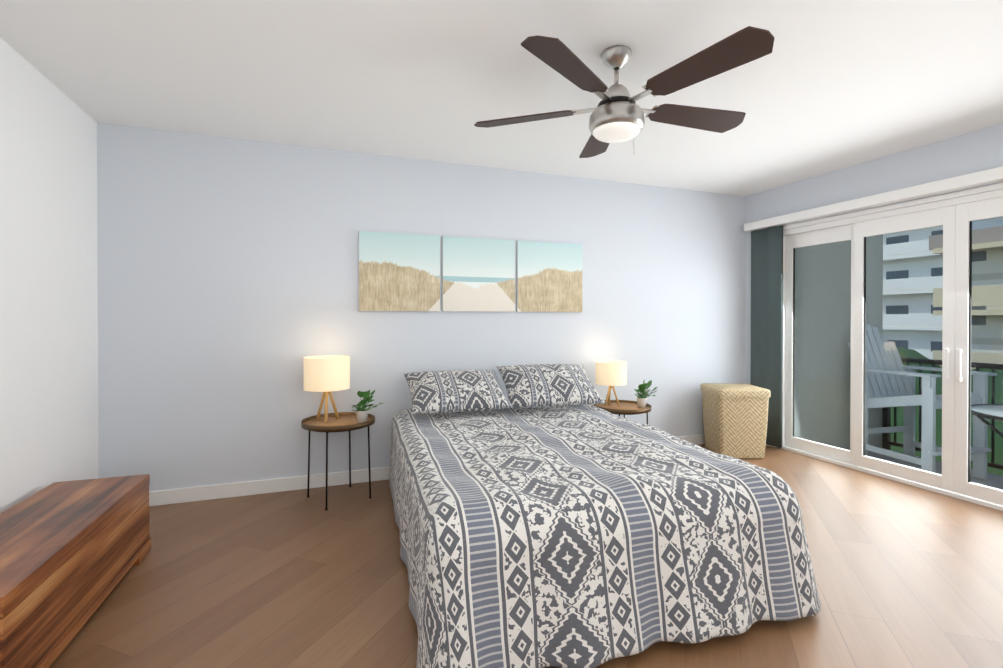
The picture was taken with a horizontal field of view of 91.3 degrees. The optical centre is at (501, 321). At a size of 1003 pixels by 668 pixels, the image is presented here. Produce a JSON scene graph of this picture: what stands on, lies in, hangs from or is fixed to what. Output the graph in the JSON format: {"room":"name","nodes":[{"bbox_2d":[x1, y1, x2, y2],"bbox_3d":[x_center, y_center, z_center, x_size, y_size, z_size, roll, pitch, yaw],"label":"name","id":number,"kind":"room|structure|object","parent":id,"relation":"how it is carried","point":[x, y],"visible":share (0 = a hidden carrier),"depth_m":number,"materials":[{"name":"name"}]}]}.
{"room":"bedroom","nodes":[
{"label":"bedroom","id":0,"kind":"room"},
{"bbox_2d":[0,37,98,513],"bbox_3d":[-1.767,-0.011,0.853,0.120,2.440,4.700,0,0,-20],"label":"wall","id":1,"kind":"structure","parent":0,"point":[48,305],"depth_m":2.48,"materials":[{"name":"white paint"}]},
{"bbox_2d":[97,123,745,490],"bbox_3d":[-0.059,-0.030,4.061,5.560,2.440,0.120,0,0,-20],"label":"wall","id":2,"kind":"structure","parent":0,"point":[228,285],"depth_m":3.54,"materials":[{"name":"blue paint"}]},
{"bbox_2d":[359,231,442,310],"bbox_3d":[-0.765,-0.371,3.712,0.605,0.585,0.032,0,0,-20],"label":"picture","id":3,"kind":"object","parent":2,"relation":"attached to","point":[399,271],"depth_m":3.69,"materials":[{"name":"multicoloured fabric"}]},
{"bbox_2d":[149,434,704,506],"bbox_3d":[-0.036,1.142,4.005,5.320,0.095,0.014,0,0,-20],"label":"baseboard","id":4,"kind":"structure","parent":2,"relation":"attached to","point":[192,494],"depth_m":3.41,"materials":[{"name":"white wood"}]},
{"bbox_2d":[443,236,518,311],"bbox_3d":[-0.177,-0.372,3.931,0.605,0.585,0.032,0,0,-20],"label":"picture","id":5,"kind":"object","parent":2,"relation":"attached to","point":[479,273],"depth_m":3.92,"materials":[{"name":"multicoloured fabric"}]},
{"bbox_2d":[519,241,581,311],"bbox_3d":[0.410,-0.374,4.150,0.605,0.585,0.032,0,0,-20],"label":"picture","id":6,"kind":"object","parent":2,"relation":"attached to","point":[550,274],"depth_m":4.13,"materials":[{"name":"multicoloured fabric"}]},
{"bbox_2d":[0,0,1002,195],"bbox_3d":[0.782,-1.286,1.794,5.560,0.100,4.940,0,0,-20],"label":"ceiling","id":7,"kind":"structure","parent":0,"point":[825,86],"depth_m":2.47,"materials":[{"name":"white paint"}]},
{"bbox_2d":[474,26,773,157],"bbox_3d":[0.582,-1.014,2.275,1.301,0.448,1.342,0,0,-20],"label":"ceiling fan","id":8,"kind":"object","parent":7,"relation":"hanging from","point":[617,115],"visible":1,"depth_m":2.15,"materials":[{"name":"brown wood"}]},
{"bbox_2d":[49,444,1002,667],"bbox_3d":[0.782,1.254,1.810,5.560,0.100,4.940,0,0,-20],"label":"floor","id":9,"kind":"structure","parent":0,"point":[907,576],"depth_m":2.20,"materials":[{"name":"brown wood"}]},
{"bbox_2d":[0,474,150,667],"bbox_3d":[-1.840,1.002,1.936,0.415,0.401,1.210,0,0,-19],"label":"chest","id":10,"kind":"object","parent":9,"relation":"on","point":[72,553],"visible":1,"depth_m":1.88,"materials":[{"name":"brown wood"}]},
{"bbox_2d":[301,412,374,509],"bbox_3d":[-1.101,0.927,3.326,0.474,0.535,0.474,0,0,-20],"label":"nightstand","id":11,"kind":"object","parent":9,"relation":"on","point":[345,421],"visible":0.9,"depth_m":3.31,"materials":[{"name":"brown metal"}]},
{"bbox_2d":[304,355,349,422],"bbox_3d":[-1.186,0.458,3.335,0.296,0.433,0.296,0,0,-20],"label":"table lamp","id":12,"kind":"object","parent":11,"relation":"on","point":[326,375],"visible":1,"depth_m":3.22,"materials":[{"name":"white fabric"}]},
{"bbox_2d":[352,390,384,422],"bbox_3d":[-0.901,0.568,3.319,0.229,0.218,0.304,0,0,-20],"label":"potted plant","id":13,"kind":"object","parent":11,"relation":"on","point":[361,415],"visible":1,"depth_m":3.28,"materials":[{"name":"green plant"}]},
{"bbox_2d":[389,364,820,667],"bbox_3d":[0.243,0.768,2.808,1.697,0.859,2.282,0,0,-16],"label":"bed","id":14,"kind":"object","parent":9,"relation":"on","point":[547,515],"visible":1,"depth_m":1.88,"materials":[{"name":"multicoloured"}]},
{"bbox_2d":[403,370,514,413],"bbox_3d":[-0.313,0.485,3.471,0.700,0.170,0.500,0,25,-18],"label":"pillow","id":15,"kind":"object","parent":14,"relation":"on","point":[443,391],"depth_m":3.35,"materials":[{"name":"grey fabric"}]},
{"bbox_2d":[496,364,605,406],"bbox_3d":[0.358,0.470,3.671,0.720,0.170,0.500,0,29,-13],"label":"pillow","id":16,"kind":"object","parent":14,"relation":"on","point":[534,385],"depth_m":3.55,"materials":[{"name":"grey fabric"}]},
{"bbox_2d":[593,400,651,424],"bbox_3d":[1.006,0.942,4.100,0.474,0.495,0.474,0,0,-20],"label":"nightstand","id":17,"kind":"object","parent":9,"relation":"on","point":[626,407],"visible":0.58,"depth_m":4.03,"materials":[{"name":"brown wood"}]},
{"bbox_2d":[596,360,626,406],"bbox_3d":[0.917,0.523,4.107,0.255,0.373,0.255,0,0,-20],"label":"table lamp","id":18,"kind":"object","parent":17,"relation":"on","point":[611,373],"visible":0.98,"depth_m":4.01,"materials":[{"name":"white fabric"}]},
{"bbox_2d":[634,380,657,407],"bbox_3d":[1.190,0.597,4.055,0.206,0.232,0.253,0,0,-20],"label":"potted plant","id":19,"kind":"object","parent":17,"relation":"on","point":[641,401],"visible":1,"depth_m":4.05,"materials":[{"name":"green plant"}]},
{"bbox_2d":[700,383,770,458],"bbox_3d":[2.093,0.884,4.420,0.454,0.605,0.454,0,0,2],"label":"hamper","id":20,"kind":"object","parent":9,"relation":"on","point":[735,418],"visible":1,"depth_m":4.22,"materials":[{"name":"wicker"}]},
{"bbox_2d":[745,123,1002,447],"bbox_3d":[3.331,-0.022,2.751,0.120,2.440,4.700,0,0,-20],"label":"wall","id":21,"kind":"structure","parent":0,"point":[972,152],"depth_m":3.75,"materials":[{"name":"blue paint"}]},
{"bbox_2d":[744,166,1002,231],"bbox_3d":[2.982,-0.914,3.363,0.100,0.075,3.160,0,0,-20],"label":"curtain valance","id":22,"kind":"object","parent":21,"relation":"attached to","point":[976,179],"visible":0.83,"depth_m":3.60,"materials":[{"name":"white plastic"}]},
{"bbox_2d":[750,225,781,447],"bbox_3d":[2.507,0.139,4.655,0.018,2.043,0.341,0,0,-20],"label":"curtain","id":23,"kind":"object","parent":22,"relation":"hanging from","point":[766,311],"visible":0.85,"depth_m":4.61,"materials":[{"name":"grey"}]},
{"bbox_2d":[781,226,782,446],"bbox_3d":[2.528,0.141,4.673,0.004,2.040,0.340,0,0,-20],"label":"panel","id":24,"kind":"object","parent":22,"relation":"hanging from","point":[782,341],"visible":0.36,"depth_m":4.51,"materials":[{"name":"grey"}]},
{"bbox_2d":[777,183,1002,510],"bbox_3d":[3.107,0.163,3.341,0.135,2.062,2.860,0,0,-20],"label":"door","id":25,"kind":"structure","parent":21,"relation":"in","point":[954,217],"depth_m":3.63,"materials":[{"name":"white plastic"}]},
{"label":"outside","id":26,"kind":"structure","parent":0,"visible":0},
{"bbox_3d":[28.217,10.151,10.376,160.000,0.200,200.000,0,0,-20],"label":"ground","id":27,"kind":"structure","parent":26,"visible":0},
{"bbox_2d":[883,217,1002,358],"bbox_3d":[39.192,-2.651,42.716,11.400,25.200,6.900,0,0,-20],"label":"building","id":28,"kind":"structure","parent":27,"relation":"on","point":[900,272],"depth_m":41.05,"materials":[{"name":"white concrete"}]},
{"bbox_2d":[929,226,1002,369],"bbox_3d":[35.110,3.034,5.002,13.400,14.300,46.000,0,0,-20],"label":"building","id":29,"kind":"structure","parent":27,"relation":"on","point":[980,242],"depth_m":22.50,"materials":[{"name":"beige concrete"}]},
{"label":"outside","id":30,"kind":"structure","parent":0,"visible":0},
{"bbox_2d":[794,235,882,449],"bbox_3d":[3.320,-0.017,5.074,1.480,2.900,0.240,0,0,-20],"label":"wall","id":31,"kind":"structure","parent":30,"point":[871,254],"depth_m":4.94,"materials":[{"name":"paint"}]},
{"bbox_2d":[868,451,1002,489],"bbox_3d":[3.977,1.474,3.375,1.520,0.200,3.900,0,0,-20],"label":"floor","id":32,"kind":"structure","parent":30,"point":[999,485],"depth_m":4.50,"materials":[{"name":"concrete"}]},
{"bbox_2d":[847,324,996,479],"bbox_3d":[3.819,0.699,4.580,0.745,1.331,0.889,0,0,-12],"label":"balcony chair","id":33,"kind":"object","parent":32,"relation":"on","point":[909,387],"depth_m":4.55,"materials":[{"name":"grey"}]},
{"bbox_2d":[882,357,1002,469],"bbox_3d":[4.643,0.876,3.619,0.060,0.992,3.396,0,0,-20],"label":"balcony railing","id":34,"kind":"object","parent":32,"relation":"on","point":[885,422],"depth_m":4.88,"materials":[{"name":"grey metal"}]},
{"bbox_2d":[971,404,1002,437],"bbox_3d":[3.932,1.023,3.494,0.920,0.711,0.920,0,0,-20],"label":"table","id":35,"kind":"object","parent":32,"relation":"on","point":[986,408],"depth_m":3.64,"materials":[{"name":"grey metal"}]},
{"bbox_2d":[891,347,1002,475],"bbox_3d":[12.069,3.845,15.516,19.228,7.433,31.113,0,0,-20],"label":"balcony railing","id":36,"kind":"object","parent":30,"point":[905,353],"depth_m":8.14,"materials":[{"name":"green"}]}
]}

